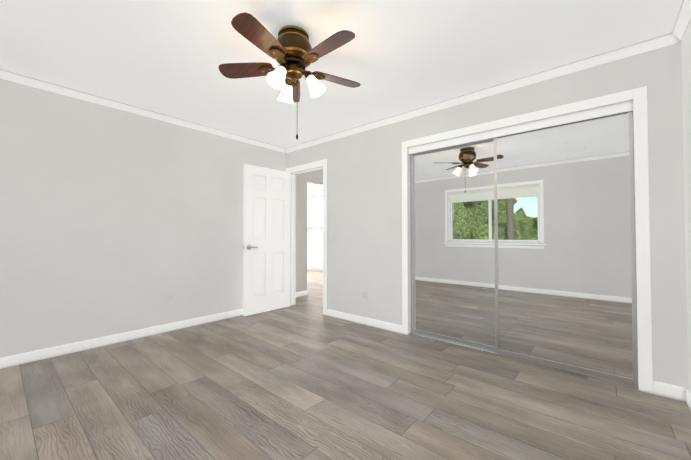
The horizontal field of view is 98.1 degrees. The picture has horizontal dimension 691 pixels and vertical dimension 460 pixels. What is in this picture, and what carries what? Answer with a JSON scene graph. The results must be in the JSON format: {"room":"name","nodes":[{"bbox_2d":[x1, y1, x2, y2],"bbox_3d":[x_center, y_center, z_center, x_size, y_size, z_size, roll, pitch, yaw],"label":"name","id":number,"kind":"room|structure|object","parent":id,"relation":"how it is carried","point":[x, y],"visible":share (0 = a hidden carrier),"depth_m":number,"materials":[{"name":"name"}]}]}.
{"room":"empty bedroom","nodes":[
{"label":"empty bedroom","id":0,"kind":"room"},
{"bbox_2d":[0,79,285,356],"bbox_3d":[-2.222,-0.073,3.291,0.120,2.450,3.820,-1,-1,40],"label":"wall","id":1,"kind":"structure","parent":0,"point":[113,221],"depth_m":3.01,"materials":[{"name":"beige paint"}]},
{"bbox_2d":[0,308,242,368],"bbox_3d":[-2.096,1.107,3.312,0.014,0.090,3.590,-1,-1,40],"label":"baseboard","id":2,"kind":"structure","parent":1,"relation":"attached to","point":[27,357],"depth_m":2.98,"materials":[{"name":"white paint"}]},
{"bbox_2d":[0,69,283,151],"bbox_3d":[-2.089,-1.266,3.338,0.050,0.063,3.510,-1,-1,40],"label":"crown molding","id":3,"kind":"structure","parent":1,"relation":"attached to","point":[6,75],"depth_m":3.08,"materials":[{"name":"white paint"}]},
{"bbox_2d":[165,293,171,303],"bbox_3d":[-2.018,0.782,3.415,0.008,0.116,0.072,-1,-1,40],"label":"electrical outlet","id":4,"kind":"object","parent":1,"relation":"attached to","point":[168,298],"visible":1,"depth_m":3.42,"materials":[{"name":"white plastic"}]},
{"bbox_2d":[296,169,322,291],"bbox_3d":[0.114,-0.011,6.568,0.120,2.450,3.960,-1,-1,40],"label":"wall","id":5,"kind":"structure","parent":0,"point":[304,233],"depth_m":5.43,"materials":[{"name":"beige paint"}]},
{"bbox_2d":[296,290,307,297],"bbox_3d":[-0.908,1.144,5.241,0.014,0.090,0.650,-1,-1,40],"label":"baseboard","id":6,"kind":"structure","parent":5,"relation":"attached to","point":[303,293],"depth_m":5.38,"materials":[{"name":"white paint"}]},
{"bbox_2d":[307,200,310,226],"bbox_3d":[-1.202,-0.543,10.082,0.425,0.850,0.358,-1,-1,40],"label":"upper cabinet","id":7,"kind":"object","parent":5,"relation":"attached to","point":[308,202],"depth_m":9.85,"materials":[{"name":"white paint"}]},
{"bbox_2d":[311,199,318,226],"bbox_3d":[-0.878,-0.549,9.807,0.425,0.850,0.358,-1,-1,40],"label":"upper cabinet","id":8,"kind":"object","parent":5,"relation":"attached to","point":[314,203],"depth_m":9.67,"materials":[{"name":"white paint"}]},
{"bbox_2d":[319,199,322,225],"bbox_3d":[-0.554,-0.554,9.531,0.425,0.850,0.358,-1,-1,40],"label":"upper cabinet","id":9,"kind":"object","parent":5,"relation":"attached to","point":[320,200],"depth_m":9.48,"materials":[{"name":"white paint"}]},
{"bbox_2d":[0,0,681,196],"bbox_3d":[-1.185,-1.321,5.236,9.850,0.120,8.190,-1,-1,40],"label":"ceiling","id":10,"kind":"structure","parent":0,"point":[392,57],"depth_m":2.18,"materials":[{"name":"white paint"}]},
{"bbox_2d":[219,12,360,138],"bbox_3d":[-0.327,-0.976,2.005,0.972,0.695,1.006,-1,-1,40],"label":"ceiling fan","id":11,"kind":"object","parent":10,"relation":"hanging from","point":[291,51],"visible":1,"depth_m":1.94,"materials":[{"name":"brown wood"}]},
{"bbox_2d":[0,270,690,459],"bbox_3d":[-1.185,1.248,5.186,9.850,0.120,8.190,-1,-1,40],"label":"floor","id":12,"kind":"structure","parent":0,"point":[304,378],"depth_m":1.96,"materials":[{"name":"laminate"}]},
{"bbox_2d":[307,243,314,270],"bbox_3d":[-0.962,0.834,9.681,0.425,0.880,0.618,-1,-1,40],"label":"base cabinet","id":13,"kind":"object","parent":12,"relation":"on","point":[314,248],"depth_m":9.39,"materials":[{"name":"white paint"}]},
{"bbox_2d":[315,243,322,270],"bbox_3d":[-0.639,0.829,9.406,0.425,0.880,0.618,-1,-1,40],"label":"base cabinet","id":14,"kind":"object","parent":12,"relation":"on","point":[318,246],"depth_m":9.16,"materials":[{"name":"white paint"}]},
{"bbox_2d":[307,241,322,242],"bbox_3d":[-0.728,0.370,9.483,3.620,0.040,0.630,-1,-1,40],"label":"countertop","id":15,"kind":"structure","parent":14,"relation":"on","point":[307,241],"depth_m":9.25,"materials":[{"name":"white"}]},
{"bbox_2d":[286,42,688,387],"bbox_3d":[-1.307,-0.039,5.098,9.450,2.450,0.120,-1,-1,40],"label":"wall","id":16,"kind":"structure","parent":0,"point":[364,252],"depth_m":2.77,"materials":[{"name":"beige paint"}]},
{"bbox_2d":[285,159,327,315],"bbox_3d":[-0.553,0.100,4.454,0.909,2.149,0.152,-1,-1,40],"label":"door frame","id":17,"kind":"structure","parent":16,"relation":"attached to","point":[293,171],"depth_m":4.49,"materials":[{"name":"white paint"}]},
{"bbox_2d":[243,164,289,315],"bbox_3d":[-1.120,0.138,4.340,0.134,2.054,0.772,-1,-1,40],"label":"door","id":18,"kind":"structure","parent":17,"relation":"attached to","point":[266,246],"depth_m":4.29,"materials":[{"name":"white paint"}]},
{"bbox_2d":[362,290,366,300],"bbox_3d":[0.235,0.804,3.686,0.072,0.116,0.008,-1,-1,40],"label":"electrical outlet","id":19,"kind":"object","parent":16,"relation":"attached to","point":[364,295],"visible":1,"depth_m":3.69,"materials":[{"name":"white plastic"}]},
{"bbox_2d":[327,309,401,333],"bbox_3d":[0.193,1.115,3.712,1.166,0.090,0.014,-1,-1,40],"label":"baseboard","id":20,"kind":"structure","parent":16,"relation":"attached to","point":[380,324],"depth_m":3.65,"materials":[{"name":"white paint"}]},
{"bbox_2d":[411,138,495,350],"bbox_3d":[1.095,0.128,3.074,0.922,2.020,0.024,-1,-1,40],"label":"mirror door","id":21,"kind":"structure","parent":16,"relation":"in","point":[452,252],"depth_m":3.05,"materials":[{"name":"silver metal"}]},
{"bbox_2d":[283,34,672,152],"bbox_3d":[0.641,-1.266,3.353,4.190,0.063,0.050,-1,-1,40],"label":"crown molding","id":22,"kind":"structure","parent":16,"relation":"attached to","point":[661,41],"depth_m":2.64,"materials":[{"name":"white paint"}]},
{"bbox_2d":[410,332,637,387],"bbox_3d":[1.423,0.105,2.775,1.817,2.073,0.076,-1,-1,40],"label":"trim","id":23,"kind":"structure","parent":16,"relation":"attached to","point":[512,357],"depth_m":2.64,"materials":[{"name":"silver metal"}]},
{"bbox_2d":[402,86,652,393],"bbox_3d":[1.416,0.071,2.767,1.949,2.141,0.138,-1,-1,40],"label":"trim","id":24,"kind":"structure","parent":16,"relation":"attached to","point":[634,101],"depth_m":2.27,"materials":[{"name":"white paint"}]},
{"bbox_2d":[494,111,637,384],"bbox_3d":[1.743,0.116,2.477,0.939,2.020,0.024,-1,-1,40],"label":"mirror door","id":25,"kind":"structure","parent":16,"relation":"in","point":[565,248],"depth_m":2.42,"materials":[{"name":"silver metal"}]},
{"bbox_2d":[681,20,690,390],"bbox_3d":[1.100,-0.126,0.544,0.120,2.450,3.940,-1,-1,40],"label":"wall","id":26,"kind":"structure","parent":0,"point":[686,69],"depth_m":1.92,"materials":[{"name":"beige paint"}]},
{"bbox_2d":[668,0,690,45],"bbox_3d":[1.064,-1.317,0.656,0.050,0.063,3.510,-1,-1,40],"label":"crown molding","id":27,"kind":"structure","parent":26,"relation":"attached to","point":[680,26],"depth_m":1.88,"materials":[{"name":"white paint"}]},
{"bbox_2d":[679,386,690,409],"bbox_3d":[1.078,1.056,0.612,0.030,0.090,3.590,-1,-1,40],"label":"baseboard","id":28,"kind":"structure","parent":26,"relation":"attached to","point":[684,392],"depth_m":1.97,"materials":[{"name":"white paint"}]}
]}

